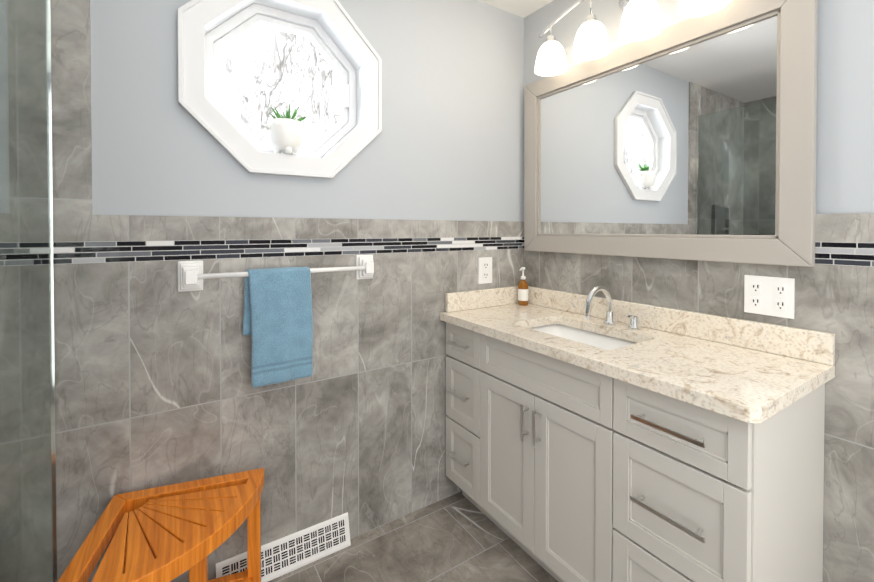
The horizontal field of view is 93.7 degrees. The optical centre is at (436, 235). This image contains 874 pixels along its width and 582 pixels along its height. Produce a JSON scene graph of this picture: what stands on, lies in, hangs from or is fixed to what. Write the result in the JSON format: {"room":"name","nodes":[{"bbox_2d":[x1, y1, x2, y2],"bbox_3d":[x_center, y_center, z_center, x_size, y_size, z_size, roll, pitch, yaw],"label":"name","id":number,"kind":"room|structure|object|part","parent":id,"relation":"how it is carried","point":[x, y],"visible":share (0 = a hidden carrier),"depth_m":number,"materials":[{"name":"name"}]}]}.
{"room":"bathroom","nodes":[
{"label":"bathroom","id":0,"kind":"room"},
{"bbox_2d":[90,0,523,221],"bbox_3d":[-0.754,0.047,1.566,2.850,2.480,0.140,0,1,-33],"label":"wall","id":1,"kind":"structure","parent":0,"point":[446,142],"depth_m":1.79,"materials":[{"name":"grey paint"}]},
{"bbox_2d":[177,0,381,178],"bbox_3d":[-0.598,-0.607,1.643,0.748,0.748,0.165,0,1,-33],"label":"window","id":2,"kind":"structure","parent":1,"relation":"in","point":[209,31],"depth_m":1.62,"materials":[{"name":"white"}]},
{"bbox_3d":[-0.625,-0.607,1.685,0.479,0.479,0.004,0,1,-33],"label":"glass","id":3,"kind":"part","parent":2,"relation":"part of","materials":[{"name":"glass"}]},
{"bbox_2d":[264,105,307,154],"bbox_3d":[-0.585,-0.411,1.596,0.163,0.198,0.121,0,1,-33],"label":"plant pot","id":4,"kind":"object","parent":2,"relation":"on","point":[286,134],"visible":1,"depth_m":1.55,"materials":[{"name":"white ceramic"}]},
{"bbox_2d":[343,84,348,107],"bbox_3d":[-0.397,-0.609,1.792,0.018,0.100,0.025,0,1,-33],"label":"lock","id":5,"kind":"object","parent":2,"relation":"attached to","point":[346,94],"visible":0.98,"depth_m":1.78,"materials":[{"name":"white"}]},
{"bbox_2d":[52,0,522,581],"bbox_3d":[-0.717,0.048,1.499,2.838,2.480,0.012,0,1,-33],"label":"wall tile","id":6,"kind":"structure","parent":1,"relation":"attached to","point":[154,388],"depth_m":1.49,"materials":[{"name":"grey tile"}]},
{"bbox_2d":[177,255,373,387],"bbox_3d":[-0.560,0.315,1.554,0.714,0.459,0.069,0,1,-33],"label":"towel rail","id":7,"kind":"object","parent":6,"relation":"attached to","point":[278,320],"visible":1,"depth_m":1.50,"materials":[{"name":"white"}]},
{"bbox_2d":[243,266,312,387],"bbox_3d":[-0.588,0.333,1.524,0.248,0.426,0.051,0,1,-33],"label":"towel","id":8,"kind":"object","parent":7,"relation":"hanging from","point":[278,315],"depth_m":1.51,"materials":[{"name":"blue fabric"}]},
{"bbox_2d":[216,512,350,581],"bbox_3d":[-0.573,1.226,1.577,0.490,0.118,0.036,0,1,-33],"label":"air vent register","id":9,"kind":"object","parent":6,"relation":"attached to","point":[293,552],"visible":0.85,"depth_m":1.59,"materials":[{"name":"white metal"}]},
{"bbox_2d":[478,257,491,283],"bbox_3d":[0.251,0.180,2.115,0.088,0.135,0.008,0,1,-33],"label":"electrical outlet","id":10,"kind":"object","parent":6,"relation":"attached to","point":[484,270],"visible":1,"depth_m":2.11,"materials":[{"name":"white plastic"}]},
{"bbox_2d":[444,286,517,312],"bbox_3d":[0.255,0.322,2.107,0.500,0.091,0.022,0,1,-33],"label":"backsplash","id":11,"kind":"structure","parent":1,"relation":"attached to","point":[473,299],"depth_m":2.07,"materials":[{"name":"beige stone"}]},
{"bbox_2d":[268,491,557,581],"bbox_3d":[-0.020,1.351,0.449,3.050,0.100,2.840,0,1,-33],"label":"floor","id":12,"kind":"structure","parent":0,"point":[459,537],"depth_m":1.65,"materials":[{"name":"tile"}]},
{"bbox_2d":[0,0,57,581],"bbox_3d":[-0.673,0.190,0.486,0.121,2.220,1.736,0,1,-33],"label":"glass","id":13,"kind":"object","parent":12,"relation":"on","point":[28,498],"visible":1,"depth_m":1.00,"materials":[{"name":"clear glass"}]},
{"bbox_2d":[58,468,263,581],"bbox_3d":[-0.759,1.054,1.196,0.520,0.476,0.434,0,1,-33],"label":"stool","id":14,"kind":"object","parent":12,"relation":"on","point":[167,533],"visible":1,"depth_m":1.16,"materials":[{"name":"brown wood"}]},
{"bbox_2d":[440,317,824,581],"bbox_3d":[0.582,0.850,1.596,0.556,0.875,1.246,0,1,-33],"label":"bathroom vanity","id":15,"kind":"object","parent":12,"relation":"on","point":[591,437],"depth_m":1.21,"materials":[{"name":"grey paint"}]},
{"bbox_2d":[440,305,834,428],"bbox_3d":[0.590,0.393,1.583,0.551,0.036,1.268,0,1,-33],"label":"countertop","id":16,"kind":"structure","parent":15,"relation":"on","point":[752,383],"depth_m":1.23,"materials":[{"name":"beige stone"}]},
{"bbox_2d":[518,267,527,305],"bbox_3d":[0.452,0.267,2.164,0.064,0.199,0.055,0,1,-33],"label":"soap bottle","id":17,"kind":"object","parent":16,"relation":"on","point":[523,292],"visible":1,"depth_m":2.15,"materials":[{"name":"orange"}]},
{"bbox_2d":[532,321,635,348],"bbox_3d":[0.559,0.476,1.623,0.319,0.155,0.500,0,1,-33],"label":"sink","id":18,"kind":"object","parent":16,"relation":"in","point":[593,336],"depth_m":1.77,"materials":[{"name":"white ceramic"}]},
{"bbox_2d":[584,285,643,328],"bbox_3d":[0.705,0.290,1.654,0.190,0.167,0.155,0,1,-33],"label":"faucet","id":19,"kind":"object","parent":16,"relation":"on","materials":[{"name":"silver metal"}]},
{"bbox_2d":[478,0,552,17],"bbox_3d":[-0.020,-1.229,0.417,3.050,0.100,2.840,0,1,-33],"label":"ceiling","id":20,"kind":"structure","parent":0,"point":[523,8],"depth_m":2.14,"materials":[{"name":"white paint"}]},
{"bbox_2d":[523,0,873,221],"bbox_3d":[1.218,0.051,1.234,0.100,2.480,2.840,0,1,-33],"label":"wall","id":21,"kind":"structure","parent":0,"point":[845,125],"depth_m":1.21,"materials":[{"name":"grey paint"}]},
{"bbox_2d":[534,0,584,75],"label":"sconce","id":22,"kind":"object","parent":21,"relation":"attached to","point":[551,57],"depth_m":1.89,"materials":[{"name":"white glass"}]},
{"bbox_2d":[572,0,609,60],"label":"sconce","id":23,"kind":"object","parent":21,"relation":"attached to","point":[591,42],"depth_m":1.72,"materials":[{"name":"white glass"}]},
{"bbox_2d":[618,0,662,41],"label":"sconce","id":24,"kind":"object","parent":21,"relation":"attached to","point":[641,20],"depth_m":1.54,"materials":[{"name":"white glass"}]},
{"bbox_2d":[524,0,817,266],"bbox_3d":[0.807,-0.356,1.721,0.030,0.888,1.187,0,1,-33],"label":"mirror","id":25,"kind":"object","parent":21,"relation":"attached to","point":[692,138],"visible":1,"depth_m":1.52,"materials":[{"name":"grey paint"}]},
{"bbox_3d":[0.814,-0.356,1.726,0.006,0.724,1.023,0,1,-33],"label":"glass","id":26,"kind":"part","parent":25,"relation":"part of","materials":[{"name":"silver metal"}]},
{"bbox_2d":[528,286,834,364],"bbox_3d":[0.818,0.327,1.716,0.022,0.091,1.246,0,1,-33],"label":"backsplash","id":27,"kind":"structure","parent":21,"relation":"attached to","point":[809,345],"depth_m":1.42,"materials":[{"name":"beige stone"}]},
{"bbox_2d":[523,213,873,581],"bbox_3d":[1.182,0.614,1.194,0.012,1.355,2.600,0,1,-33],"label":"wall tile","id":28,"kind":"structure","parent":21,"relation":"attached to","point":[834,289],"depth_m":1.21,"materials":[{"name":"grey tile"}]},
{"bbox_2d":[744,275,794,318],"bbox_3d":[1.077,0.197,1.332,0.008,0.126,0.132,0,1,-33],"label":"electrical outlet","id":29,"kind":"object","parent":28,"relation":"attached to","point":[769,296],"visible":1,"depth_m":1.33,"materials":[{"name":"white plastic"}]},
{"bbox_2d":[677,0,729,17],"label":"sconce","id":30,"kind":"object","parent":21,"relation":"attached to","point":[686,8],"depth_m":1.44,"materials":[{"name":"white glass"}]},
{"label":"outside","id":31,"kind":"structure","parent":0,"visible":0},
{"bbox_2d":[220,25,339,146],"bbox_3d":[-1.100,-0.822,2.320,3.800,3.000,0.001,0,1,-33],"label":"window pane","id":32,"kind":"structure","parent":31,"point":[323,69],"depth_m":2.42,"materials":[{"name":"glass"}]}
]}

